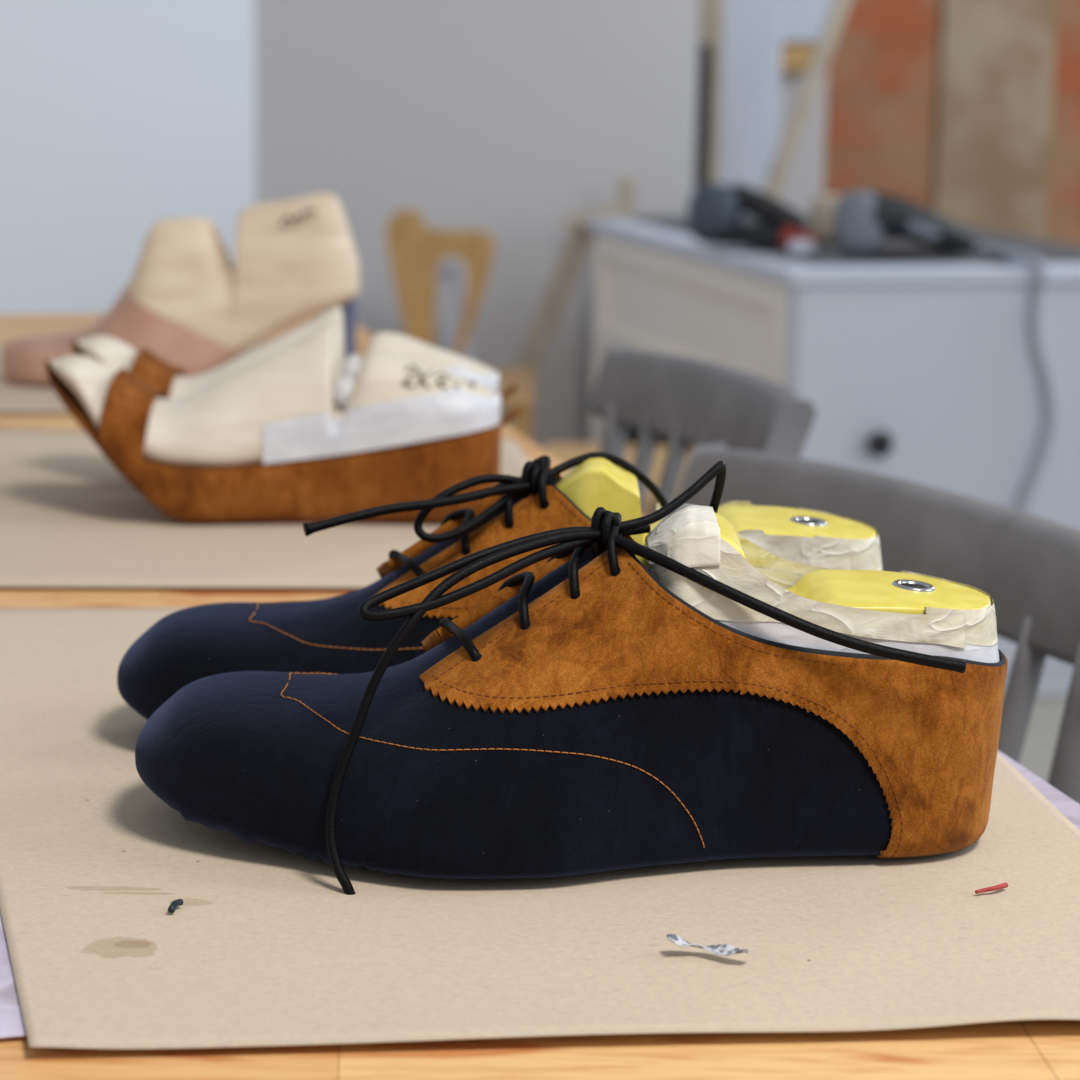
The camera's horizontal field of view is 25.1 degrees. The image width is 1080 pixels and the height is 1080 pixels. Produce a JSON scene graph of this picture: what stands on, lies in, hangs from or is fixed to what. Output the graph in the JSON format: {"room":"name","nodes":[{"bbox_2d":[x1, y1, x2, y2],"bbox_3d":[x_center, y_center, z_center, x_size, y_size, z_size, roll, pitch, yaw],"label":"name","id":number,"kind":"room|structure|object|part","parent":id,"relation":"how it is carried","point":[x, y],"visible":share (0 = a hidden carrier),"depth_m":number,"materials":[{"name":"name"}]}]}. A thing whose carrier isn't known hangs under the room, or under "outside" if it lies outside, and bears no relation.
{"room":"shoemaking workshop","nodes":[
{"label":"shoemaking workshop","id":0,"kind":"room"},
{"bbox_2d":[0,0,255,313],"bbox_3d":[-1.188,-1.063,3.436,0.120,2.700,2.843,6,13,23],"label":"wall","id":1,"kind":"structure","parent":0,"point":[118,118],"depth_m":4.33,"materials":[{"name":"white paint"}]},
{"bbox_2d":[255,0,699,448],"bbox_3d":[-0.122,-1.322,4.803,0.885,2.700,0.120,-1,12,-8],"label":"wall","id":2,"kind":"structure","parent":0,"point":[508,120],"depth_m":4.85,"materials":[{"name":"grey paint"}]},
{"bbox_2d":[699,0,827,215],"bbox_3d":[0.326,-1.483,5.631,0.698,2.700,0.150,1,12,0],"label":"wall niche","id":3,"kind":"object","parent":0,"point":[803,182],"depth_m":5.67,"materials":[{"name":"grey paint"}]},
{"bbox_2d":[781,0,832,71],"bbox_3d":[0.593,-1.199,5.550,0.146,0.249,0.139,1,12,0],"label":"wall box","id":4,"kind":"object","parent":3,"relation":"attached to","point":[803,22],"visible":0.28,"depth_m":5.49,"materials":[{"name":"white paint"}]},
{"bbox_2d":[823,0,1079,244],"bbox_3d":[1.551,-1.464,5.641,1.750,2.700,0.150,1,12,0],"label":"brick wall","id":5,"kind":"structure","parent":0,"point":[883,77],"depth_m":5.66,"materials":[{"name":"orange brick"}]},
{"bbox_2d":[933,0,1057,238],"bbox_3d":[1.070,-1.456,5.562,0.264,2.700,0.012,1,12,0],"label":"wall pier","id":6,"kind":"object","parent":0,"point":[998,56],"depth_m":5.65,"materials":[{"name":"paint"}]},
{"bbox_2d":[1019,695,1066,781],"bbox_3d":[0.092,0.442,3.049,6.200,0.050,8.200,1,12,0],"label":"floor","id":7,"kind":"structure","parent":0,"point":[1037,754],"depth_m":3.69,"materials":[{"name":"grey"}]},
{"bbox_2d":[386,209,535,440],"bbox_3d":[-0.180,-0.190,4.176,0.340,0.728,0.378,1,12,0],"label":"chair","id":8,"kind":"object","parent":7,"relation":"on","point":[415,249],"visible":0.45,"depth_m":4.29,"materials":[{"name":"brown wood"}]},
{"bbox_3d":[-0.178,-0.394,4.318,0.193,0.384,0.018,1,12,0],"label":"backrest","id":9,"kind":"part","parent":8,"relation":"part of","materials":[{"name":"brown wood"}]},
{"bbox_3d":[-0.178,-0.263,4.157,0.340,0.020,0.370,1,12,0],"label":"seat","id":10,"kind":"part","parent":8,"relation":"part of","materials":[{"name":"brown wood"}]},
{"bbox_3d":[-0.033,-0.010,4.049,0.032,0.432,0.032,1,12,0],"label":"leg","id":11,"kind":"part","parent":8,"relation":"part of","materials":[{"name":"brown wood"}]},
{"bbox_2d":[0,312,1079,1079],"bbox_3d":[-0.353,0.373,1.345,0.860,0.748,2.280,-2,12,-14],"label":"work table","id":12,"kind":"object","parent":7,"relation":"on","point":[1022,1049],"visible":0.09,"depth_m":0.65,"materials":[{"name":"brown wood"}]},
{"bbox_2d":[0,911,26,1037],"bbox_3d":[-0.045,0.100,0.827,0.308,0.001,0.291,-2,12,-15],"label":"plastic sheet","id":13,"kind":"object","parent":12,"relation":"on","point":[11,1017],"visible":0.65,"depth_m":0.68,"materials":[{"name":"white plastic"}]},
{"bbox_2d":[0,607,1079,1048],"bbox_3d":[-0.038,0.082,0.903,0.431,0.004,0.525,0,12,-7],"label":"kraft paper","id":14,"kind":"object","parent":13,"relation":"on","point":[265,945],"visible":0.41,"depth_m":0.74,"materials":[{"name":"beige paper"}]},
{"bbox_2d":[168,899,183,912],"bbox_3d":[-0.112,0.112,0.745,0.003,0.002,0.008,4,12,15],"label":"cord snippet","id":15,"kind":"object","parent":14,"relation":"on","point":[178,902],"visible":1,"depth_m":0.74,"materials":[{"name":"blue plastic"}]},
{"bbox_2d":[117,452,667,719],"bbox_3d":[-0.013,0.020,0.939,0.295,0.110,0.116,1,12,0],"label":"shoe","id":16,"kind":"object","parent":14,"relation":"on","point":[185,646],"visible":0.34,"depth_m":0.91,"materials":[{"name":"blue fabric"}]},
{"bbox_2d":[555,458,881,570],"bbox_3d":[0.066,-0.002,0.928,0.132,0.056,0.066,1,12,0],"label":"shoe last","id":17,"kind":"object","parent":16,"relation":"in","point":[801,535],"visible":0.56,"depth_m":0.91,"materials":[{"name":"yellow plastic"}]},
{"bbox_2d":[135,461,1007,894],"bbox_3d":[0.010,0.041,0.808,0.295,0.128,0.118,1,12,0],"label":"shoe","id":18,"kind":"object","parent":14,"relation":"on","point":[583,716],"visible":0.94,"depth_m":0.78,"materials":[{"name":"blue fabric"}]},
{"bbox_2d":[635,504,999,662],"bbox_3d":[0.093,0.021,0.811,0.123,0.059,0.066,1,12,0],"label":"shoe last","id":19,"kind":"object","parent":18,"relation":"in","point":[904,610],"visible":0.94,"depth_m":0.79,"materials":[{"name":"yellow plastic"}]},
{"bbox_2d":[666,934,750,955],"bbox_3d":[0.050,0.119,0.712,0.025,0.004,0.008,4,12,13],"label":"scrap","id":20,"kind":"object","parent":14,"relation":"on","point":[719,949],"visible":1,"depth_m":0.71,"materials":[{"name":"white paper"}]},
{"bbox_2d":[975,882,1007,893],"bbox_3d":[0.144,0.111,0.773,0.013,0.002,0.003,-6,14,-32],"label":"thread snippet","id":21,"kind":"object","parent":14,"relation":"on","point":[1003,885],"visible":1,"depth_m":0.77,"materials":[{"name":"red fabric"}]},
{"bbox_2d":[0,344,263,411],"bbox_3d":[-0.302,-0.133,1.948,0.349,0.001,0.440,-2,12,-14],"label":"kraft paper","id":22,"kind":"object","parent":12,"relation":"on","point":[13,398],"visible":0.07,"depth_m":1.81,"materials":[{"name":"beige paper"}]},
{"bbox_2d":[1,193,359,386],"bbox_3d":[-0.279,-0.194,1.875,0.277,0.151,0.086,1,12,0],"label":"shoe last","id":23,"kind":"object","parent":22,"relation":"on","point":[185,301],"visible":0.8,"depth_m":1.84,"materials":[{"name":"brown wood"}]},
{"bbox_2d":[340,299,356,360],"bbox_3d":[-0.151,-0.152,1.883,0.019,0.069,0.019,1,12,0],"label":"post","id":24,"kind":"object","parent":22,"relation":"on","point":[349,308],"visible":0.35,"depth_m":1.87,"materials":[{"name":"metal"}]},
{"bbox_2d":[0,430,530,587],"bbox_3d":[-0.180,-0.026,1.433,0.387,0.001,0.527,-1,12,-9],"label":"kraft paper","id":25,"kind":"object","parent":12,"relation":"on","point":[69,518],"visible":0.41,"depth_m":1.31,"materials":[{"name":"beige paper"}]},
{"bbox_2d":[45,359,520,522],"bbox_3d":[-0.145,-0.057,1.369,0.267,0.086,0.092,1,12,0],"label":"shoe sole","id":26,"kind":"object","parent":25,"relation":"on","point":[320,488],"visible":0.68,"depth_m":1.34,"materials":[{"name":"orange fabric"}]},
{"bbox_2d":[51,324,500,466],"bbox_3d":[-0.148,-0.082,1.363,0.252,0.080,0.078,1,12,0],"label":"shoe last","id":27,"kind":"object","parent":26,"relation":"in","point":[289,404],"visible":1,"depth_m":1.34,"materials":[{"name":"beige wood"}]},
{"bbox_2d":[72,339,517,401],"bbox_3d":[-0.147,-0.076,1.461,0.267,0.086,0.092,1,12,0],"label":"sandal","id":28,"kind":"object","parent":25,"relation":"on","point":[147,366],"visible":0.16,"depth_m":1.44,"materials":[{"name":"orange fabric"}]},
{"bbox_2d":[78,306,498,398],"bbox_3d":[-0.151,-0.101,1.456,0.252,0.080,0.078,1,12,0],"label":"shoe last","id":29,"kind":"object","parent":28,"relation":"in","point":[111,352],"visible":0.37,"depth_m":1.44,"materials":[{"name":"beige wood"}]},
{"bbox_2d":[997,750,1079,829],"bbox_3d":[0.091,0.076,0.958,0.157,0.001,0.450,-2,12,-14],"label":"plastic sheet","id":30,"kind":"object","parent":12,"relation":"on","point":[1067,806],"visible":0.16,"depth_m":0.88,"materials":[{"name":"white plastic"}]},
{"bbox_2d":[501,177,637,427],"bbox_3d":[-0.009,-0.334,4.825,0.390,0.773,0.070,1,12,0],"label":"wooden stand","id":31,"kind":"object","parent":7,"relation":"on","point":[578,244],"visible":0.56,"depth_m":4.77,"materials":[{"name":"brown wood"}]},
{"bbox_3d":[-0.048,-0.295,4.828,0.313,0.694,0.022,1,12,0],"label":"leg","id":32,"kind":"part","parent":31,"relation":"part of","materials":[{"name":"brown wood"}]},
{"bbox_2d":[544,443,690,515],"bbox_3d":[0.094,0.120,3.399,0.257,0.440,0.470,1,12,0],"label":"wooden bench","id":33,"kind":"object","parent":7,"relation":"on","point":[564,452],"visible":0.02,"depth_m":3.49,"materials":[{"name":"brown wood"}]},
{"bbox_2d":[587,347,816,514],"bbox_3d":[-0.076,0.274,1.771,0.474,0.787,0.320,-4,12,-21],"label":"spindle chair","id":34,"kind":"object","parent":7,"relation":"on","point":[682,400],"visible":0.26,"depth_m":1.81,"materials":[{"name":"grey paint"}]},
{"bbox_3d":[0.033,0.044,1.900,0.086,0.301,0.019,-8,14,-37],"label":"post","id":35,"kind":"part","parent":34,"relation":"part of","materials":[{"name":"grey paint"}]},
{"bbox_3d":[0.121,-0.094,1.773,0.063,0.061,0.300,-4,12,-21],"label":"rail","id":36,"kind":"part","parent":34,"relation":"part of","materials":[{"name":"grey paint"}]},
{"bbox_2d":[694,44,711,190],"bbox_3d":[0.332,-0.520,5.098,0.043,1.026,0.030,1,12,0],"label":"plank","id":37,"kind":"object","parent":7,"relation":"on","point":[704,50],"visible":0.23,"depth_m":5.01,"materials":[{"name":"black wood"}]},
{"bbox_2d":[701,0,723,183],"bbox_3d":[0.358,-0.712,5.160,0.054,1.378,0.030,1,12,0],"label":"timber post","id":38,"kind":"object","parent":7,"relation":"on","point":[712,15],"visible":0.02,"depth_m":5.09,"materials":[{"name":"brown wood"}]},
{"bbox_2d":[719,0,782,215],"bbox_3d":[0.456,-0.743,5.307,0.147,1.385,0.020,1,12,0],"label":"panel","id":39,"kind":"object","parent":7,"relation":"on","point":[752,29],"visible":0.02,"depth_m":5.25,"materials":[{"name":"white paint"}]},
{"bbox_2d":[762,0,851,199],"bbox_3d":[0.446,-0.630,5.024,0.458,1.284,0.025,1,12,0],"label":"batten","id":40,"kind":"object","parent":7,"relation":"on","point":[838,10],"visible":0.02,"depth_m":4.96,"materials":[{"name":"brown wood"}]},
{"bbox_2d":[587,216,1079,696],"bbox_3d":[0.564,-0.188,4.313,0.682,0.695,1.162,-2,12,-15],"label":"sideboard","id":41,"kind":"object","parent":7,"relation":"on","point":[924,371],"visible":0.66,"depth_m":3.78,"materials":[{"name":"white paint"}]},
{"bbox_3d":[0.260,-0.170,4.273,0.050,0.667,1.070,-2,12,-15],"label":"frame","id":42,"kind":"part","parent":41,"relation":"part of","materials":[{"name":"white paint"}]},
{"bbox_3d":[0.258,-0.388,4.232,0.012,0.130,0.940,-2,12,-15],"label":"panel","id":43,"kind":"part","parent":41,"relation":"part of","materials":[{"name":"white paint"}]},
{"bbox_2d":[687,182,809,247],"bbox_3d":[0.344,-0.536,3.994,0.201,0.104,0.080,3,12,11],"label":"power tool","id":44,"kind":"object","parent":41,"relation":"on","point":[715,212],"visible":0.95,"depth_m":3.97,"materials":[{"name":"black plastic"}]},
{"bbox_3d":[0.352,-0.503,3.999,0.170,0.038,0.080,3,12,11],"label":"plate","id":45,"kind":"part","parent":44,"relation":"part of","materials":[{"name":"black plastic"}]},
{"bbox_3d":[0.375,-0.540,3.987,0.138,0.094,0.043,3,12,12],"label":"handle","id":46,"kind":"part","parent":44,"relation":"part of","materials":[{"name":"black plastic"}]},
{"bbox_2d":[779,226,816,254],"bbox_3d":[0.411,-0.477,3.858,0.059,0.044,0.050,1,12,0],"label":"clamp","id":47,"kind":"object","parent":41,"relation":"on","point":[798,242],"visible":1,"depth_m":3.85,"materials":[{"name":"red plastic"}]},
{"bbox_2d":[809,195,840,244],"bbox_3d":[0.499,-0.540,4.087,0.090,0.082,0.060,1,12,0],"label":"wooden block","id":48,"kind":"object","parent":41,"relation":"on","point":[822,208],"visible":0.51,"depth_m":4.06,"materials":[{"name":"brown wood"}]},
{"bbox_3d":[0.522,-0.149,3.719,0.041,0.042,0.047,1,12,0],"label":"door knob","id":49,"kind":"part","parent":41,"relation":"part of","materials":[{"name":"black plastic"}]},
{"bbox_2d":[834,190,977,257],"bbox_3d":[0.584,-0.503,3.854,0.229,0.106,0.084,1,12,0],"label":"power tool","id":50,"kind":"object","parent":41,"relation":"on","point":[863,218],"visible":1,"depth_m":3.83,"materials":[{"name":"grey plastic"}]},
{"bbox_3d":[0.582,-0.458,3.866,0.180,0.012,0.070,0,12,-4],"label":"plate","id":51,"kind":"part","parent":50,"relation":"part of","materials":[{"name":"black plastic"}]},
{"bbox_3d":[0.605,-0.490,3.832,0.056,0.031,0.017,-2,12,-15],"label":"panel","id":52,"kind":"part","parent":50,"relation":"part of","materials":[{"name":"grey plastic"}]},
{"bbox_3d":[0.694,-0.090,3.806,0.634,0.611,0.006,-2,12,-15],"label":"door panel","id":53,"kind":"part","parent":41,"relation":"part of","materials":[{"name":"white paint"}]},
{"bbox_2d":[976,244,1055,511],"bbox_3d":[0.737,-0.191,3.887,0.066,0.548,0.234,-4,12,-22],"label":"cable","id":54,"kind":"object","parent":41,"relation":"hanging from","point":[1041,269],"visible":0.77,"depth_m":3.78,"materials":[{"name":"grey plastic"}]},
{"bbox_2d":[678,443,1079,803],"bbox_3d":[0.011,0.378,1.264,0.474,0.787,0.400,-5,13,-29],"label":"spindle chair","id":55,"kind":"object","parent":7,"relation":"on","point":[1028,564],"visible":0.2,"depth_m":1.24,"materials":[{"name":"grey paint"}]},
{"bbox_3d":[0.196,0.006,1.291,0.063,0.061,0.375,-5,13,-29],"label":"rail","id":56,"kind":"part","parent":55,"relation":"part of","materials":[{"name":"grey paint"}]},
{"bbox_3d":[0.230,0.196,1.172,0.088,0.301,0.024,-1,12,-9],"label":"post","id":57,"kind":"part","parent":55,"relation":"part of","materials":[{"name":"grey paint"}]}
]}

